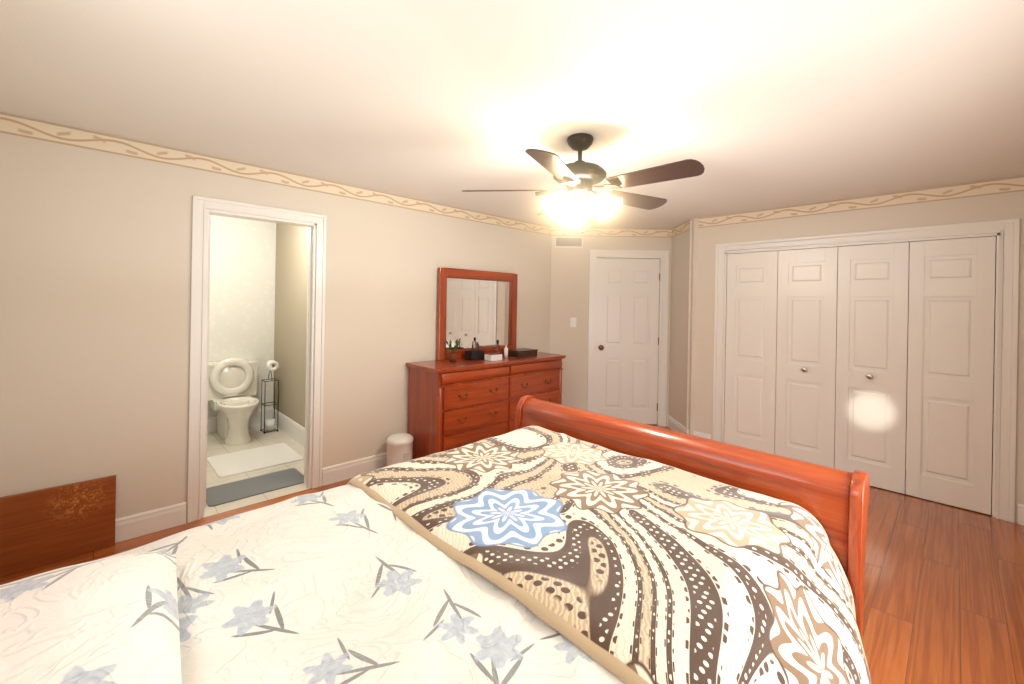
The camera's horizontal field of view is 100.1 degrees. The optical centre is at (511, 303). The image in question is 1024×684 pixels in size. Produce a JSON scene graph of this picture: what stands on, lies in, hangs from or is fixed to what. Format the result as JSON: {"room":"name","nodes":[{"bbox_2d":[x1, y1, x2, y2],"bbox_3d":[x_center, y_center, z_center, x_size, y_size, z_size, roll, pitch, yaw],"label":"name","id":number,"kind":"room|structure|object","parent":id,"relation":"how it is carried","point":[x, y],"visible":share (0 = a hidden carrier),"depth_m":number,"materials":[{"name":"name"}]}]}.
{"room":"bedroom","nodes":[
{"label":"bedroom","id":0,"kind":"room"},
{"bbox_2d":[207,215,275,416],"bbox_3d":[-3.267,0.193,4.675,1.440,2.380,0.120,1,0,-44],"label":"wall","id":1,"kind":"structure","parent":0,"point":[242,289],"depth_m":4.83,"materials":[{"name":"paint"}]},
{"bbox_2d":[207,408,270,432],"bbox_3d":[-3.238,1.299,4.625,1.140,0.170,0.020,1,0,-44],"label":"baseboard","id":2,"kind":"structure","parent":1,"relation":"attached to","point":[255,418],"depth_m":4.89,"materials":[{"name":"white"}]},
{"bbox_2d":[0,112,551,521],"bbox_3d":[-1.192,0.229,3.691,4.580,2.380,0.120,1,0,-44],"label":"wall","id":3,"kind":"structure","parent":0,"point":[95,275],"depth_m":2.61,"materials":[{"name":"paint"}]},
{"bbox_2d":[205,215,210,506],"bbox_3d":[-2.294,0.387,3.184,0.035,1.997,0.662,1,0,-38],"label":"door","id":4,"kind":"structure","parent":3,"relation":"in","point":[207,360],"depth_m":2.93,"materials":[{"name":"white wood"}]},
{"bbox_2d":[187,195,326,522],"bbox_3d":[-1.806,0.359,3.087,0.840,2.103,0.138,1,0,-44],"label":"door frame","id":5,"kind":"structure","parent":3,"relation":"attached to","point":[204,209],"depth_m":2.91,"materials":[{"name":"white wood"}]},
{"bbox_2d":[0,112,1023,237],"bbox_3d":[0.688,-0.874,2.554,5.435,0.102,4.100,1,0,-44],"label":"trim","id":6,"kind":"structure","parent":3,"relation":"attached to","point":[38,130],"depth_m":3.26,"materials":[{"name":"paper"}]},
{"bbox_2d":[115,415,1023,542],"bbox_3d":[0.648,1.385,2.554,5.435,0.134,4.100,1,0,-44],"label":"baseboard","id":7,"kind":"structure","parent":3,"relation":"attached to","point":[141,524],"depth_m":2.73,"materials":[{"name":"white wood"}]},
{"bbox_2d":[273,223,307,427],"bbox_3d":[-2.046,0.214,4.360,0.120,2.380,2.030,1,0,-44],"label":"wall","id":8,"kind":"structure","parent":0,"point":[290,325],"depth_m":4.62,"materials":[{"name":"beige paint"}]},
{"bbox_2d":[271,408,304,446],"bbox_3d":[-2.116,1.318,4.312,0.020,0.170,2.030,1,0,-44],"label":"baseboard","id":9,"kind":"structure","parent":8,"relation":"attached to","point":[294,430],"depth_m":4.55,"materials":[{"name":"white wood"}]},
{"bbox_2d":[0,424,1023,683],"bbox_3d":[0.009,1.490,3.433,5.980,0.100,6.490,1,0,-44],"label":"floor","id":10,"kind":"structure","parent":0,"point":[942,592],"depth_m":2.30,"materials":[{"name":"laminate"}]},
{"bbox_2d":[0,475,115,576],"bbox_3d":[-2.502,1.195,2.317,0.530,0.401,0.046,1,0,-44],"label":"leaning board","id":11,"kind":"object","parent":10,"relation":"on","point":[41,527],"visible":0.98,"depth_m":2.33,"materials":[{"name":"brown wood"}]},
{"bbox_2d":[208,359,259,445],"bbox_3d":[-2.866,1.009,4.447,0.490,0.762,0.774,1,0,-44],"label":"toilet","id":12,"kind":"object","parent":10,"relation":"on","point":[234,413],"visible":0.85,"depth_m":4.34,"materials":[{"name":"white ceramic"}]},
{"bbox_2d":[210,358,253,396],"bbox_3d":[-2.965,0.776,4.553,0.402,0.406,0.049,1,0,-44],"label":"seat","id":13,"kind":"object","parent":12,"relation":"attached to","point":[230,377],"visible":1,"depth_m":4.54,"materials":[{"name":"white plastic"}]},
{"bbox_2d":[206,468,303,506],"bbox_3d":[-1.975,1.401,3.316,0.660,0.008,0.360,1,0,-44],"label":"bath mat","id":14,"kind":"object","parent":10,"relation":"on","point":[239,490],"visible":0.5,"depth_m":3.28,"materials":[{"name":"grey fabric"}]},
{"bbox_2d":[207,443,302,477],"bbox_3d":[-2.316,1.393,3.870,0.640,0.012,0.590,1,0,-44],"label":"bath rug","id":15,"kind":"object","parent":10,"relation":"on","point":[240,462],"visible":0.88,"depth_m":3.83,"materials":[{"name":"white fabric"}]},
{"bbox_2d":[260,365,278,433],"bbox_3d":[-2.634,1.025,4.681,0.148,0.738,0.199,1,0,-44],"label":"stand","id":16,"kind":"object","parent":10,"relation":"on","point":[274,404],"visible":0.9,"depth_m":4.70,"materials":[{"name":"brown metal"}]},
{"bbox_2d":[265,419,274,429],"bbox_3d":[-2.657,1.319,4.700,0.103,0.100,0.103,1,0,37],"label":"paper roll","id":17,"kind":"object","parent":16,"relation":"on","point":[269,424],"depth_m":4.66,"materials":[{"name":"white paper"}]},
{"bbox_2d":[266,360,278,370],"bbox_3d":[-2.597,0.667,4.649,0.110,0.110,0.090,1,0,-44],"label":"paper roll","id":18,"kind":"object","parent":16,"relation":"on","point":[269,364],"depth_m":4.62,"materials":[{"name":"white paper"}]},
{"bbox_2d":[386,433,412,465],"bbox_3d":[-0.931,1.259,3.590,0.224,0.330,0.257,1,0,-44],"label":"trash can","id":19,"kind":"object","parent":10,"relation":"on","point":[399,447],"visible":0.69,"depth_m":3.52,"materials":[{"name":"white plastic"}]},
{"bbox_2d":[0,395,871,683],"bbox_3d":[-0.162,0.815,1.305,2.507,1.244,1.784,1,0,-44],"label":"bed","id":20,"kind":"object","parent":10,"relation":"on","point":[546,543],"visible":1,"depth_m":1.14,"materials":[{"name":"white fabric"}]},
{"bbox_2d":[0,551,185,683],"bbox_3d":[-0.865,0.650,0.733,0.529,0.152,0.738,1,0,-44],"label":"pillow","id":21,"kind":"object","parent":20,"relation":"on","point":[118,619],"depth_m":0.80,"materials":[{"name":"white fabric"}]},
{"bbox_2d":[329,425,871,683],"bbox_3d":[0.197,0.935,1.652,1.117,0.478,1.789,1,0,-44],"label":"blanket","id":22,"kind":"object","parent":20,"relation":"on","point":[645,571],"depth_m":1.25,"materials":[{"name":"multicoloured fabric"}]},
{"bbox_2d":[406,268,565,458],"bbox_3d":[-0.181,0.550,4.208,1.640,1.773,0.504,1,0,-44],"label":"dresser","id":23,"kind":"object","parent":10,"relation":"on","point":[461,401],"visible":0.71,"depth_m":4.03,"materials":[{"name":"brown wood"}]},
{"bbox_2d":[446,338,461,361],"bbox_3d":[-0.543,0.421,3.967,0.154,0.217,0.172,1,0,-44],"label":"plant","id":24,"kind":"object","parent":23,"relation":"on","point":[452,357],"visible":1,"depth_m":3.93,"materials":[{"name":"green plant"}]},
{"bbox_2d":[465,342,483,359],"bbox_3d":[-0.360,0.448,4.136,0.160,0.170,0.100,1,0,-44],"label":"organizer","id":25,"kind":"object","parent":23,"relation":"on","point":[471,354],"visible":1,"depth_m":4.10,"materials":[{"name":"black plastic"}]},
{"bbox_2d":[436,268,517,360],"bbox_3d":[-0.326,0.099,4.381,1.020,0.876,0.043,1,0,-44],"label":"mirror","id":26,"kind":"object","parent":23,"relation":"on","point":[474,306],"depth_m":4.34,"materials":[{"name":"brown wood"}]},
{"bbox_2d":[484,353,501,360],"bbox_3d":[-0.178,0.507,4.105,0.140,0.058,0.100,1,0,-44],"label":"box","id":27,"kind":"object","parent":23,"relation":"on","point":[493,357],"visible":1,"depth_m":4.06,"materials":[{"name":"white plastic"}]},
{"bbox_2d":[495,340,499,353],"bbox_3d":[-0.145,0.449,4.317,0.047,0.175,0.047,1,0,34],"label":"bottle","id":28,"kind":"object","parent":23,"relation":"on","point":[497,348],"depth_m":4.30,"materials":[{"name":"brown glass"}]},
{"bbox_2d":[504,345,507,357],"bbox_3d":[-0.061,0.478,4.329,0.041,0.120,0.041,1,0,34],"label":"bottle","id":29,"kind":"object","parent":23,"relation":"on","point":[505,349],"depth_m":4.31,"materials":[{"name":"white glass"}]},
{"bbox_2d":[508,348,537,356],"bbox_3d":[0.105,0.508,4.489,0.290,0.065,0.190,1,0,-44],"label":"box","id":30,"kind":"object","parent":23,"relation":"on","point":[523,352],"visible":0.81,"depth_m":4.41,"materials":[{"name":"brown wood"}]},
{"bbox_2d":[0,0,1023,228],"bbox_3d":[0.052,-0.989,3.433,5.980,0.100,6.490,1,0,-44],"label":"ceiling","id":31,"kind":"structure","parent":0,"point":[752,105],"depth_m":1.89,"materials":[{"name":"paint"}]},
{"bbox_2d":[462,133,704,232],"bbox_3d":[0.417,-0.659,2.390,1.282,0.545,1.252,1,0,-44],"label":"ceiling fan","id":32,"kind":"object","parent":31,"relation":"hanging from","point":[579,177],"visible":1,"depth_m":2.31,"materials":[{"name":"brown wood"}]},
{"bbox_2d":[550,227,671,424],"bbox_3d":[1.172,0.271,5.252,1.520,2.380,0.120,1,0,1],"label":"wall","id":33,"kind":"structure","parent":0,"point":[569,298],"depth_m":5.20,"materials":[{"name":"paint"}]},
{"bbox_2d":[555,236,582,247],"bbox_3d":[0.689,-0.750,5.196,0.340,0.133,0.008,1,0,1],"label":"air vent","id":34,"kind":"object","parent":33,"relation":"in","point":[567,242],"visible":1,"depth_m":5.20,"materials":[{"name":"white metal"}]},
{"bbox_2d":[570,318,575,326],"bbox_3d":[0.742,0.223,5.194,0.072,0.116,0.010,1,0,1],"label":"light switch","id":35,"kind":"object","parent":33,"relation":"attached to","point":[572,322],"visible":1,"depth_m":5.19,"materials":[{"name":"white plastic"}]},
{"bbox_2d":[595,258,659,423],"bbox_3d":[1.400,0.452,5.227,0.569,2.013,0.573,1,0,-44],"label":"entry door","id":36,"kind":"structure","parent":33,"relation":"in","point":[627,344],"depth_m":5.22,"materials":[{"name":"white wood"}]},
{"bbox_2d":[587,249,668,425],"bbox_3d":[1.400,0.407,5.239,0.950,2.115,0.138,1,0,1],"label":"door frame","id":37,"kind":"structure","parent":33,"relation":"attached to","point":[663,256],"depth_m":5.18,"materials":[{"name":"white wood"}]},
{"bbox_2d":[669,218,698,434],"bbox_3d":[1.965,0.284,4.852,0.120,2.380,0.652,1,0,1],"label":"wall","id":38,"kind":"structure","parent":0,"point":[679,315],"depth_m":4.77,"materials":[{"name":"paint"}]},
{"bbox_2d":[686,176,1023,522],"bbox_3d":[2.898,0.301,3.630,0.120,2.380,2.789,1,0,-44],"label":"wall","id":39,"kind":"structure","parent":0,"point":[1002,206],"depth_m":3.66,"materials":[{"name":"paint"}]},
{"bbox_2d":[724,236,995,514],"bbox_3d":[2.783,0.494,3.682,0.088,1.975,1.797,1,0,-44],"label":"closet doors","id":40,"kind":"structure","parent":39,"relation":"in","point":[821,343],"depth_m":3.50,"materials":[{"name":"white wood"}]},
{"bbox_2d":[712,219,1019,522],"bbox_3d":[2.809,0.447,3.707,0.138,2.088,2.010,1,0,-44],"label":"trim","id":41,"kind":"structure","parent":39,"relation":"attached to","point":[1006,233],"depth_m":3.02,"materials":[{"name":"white wood"}]}
]}

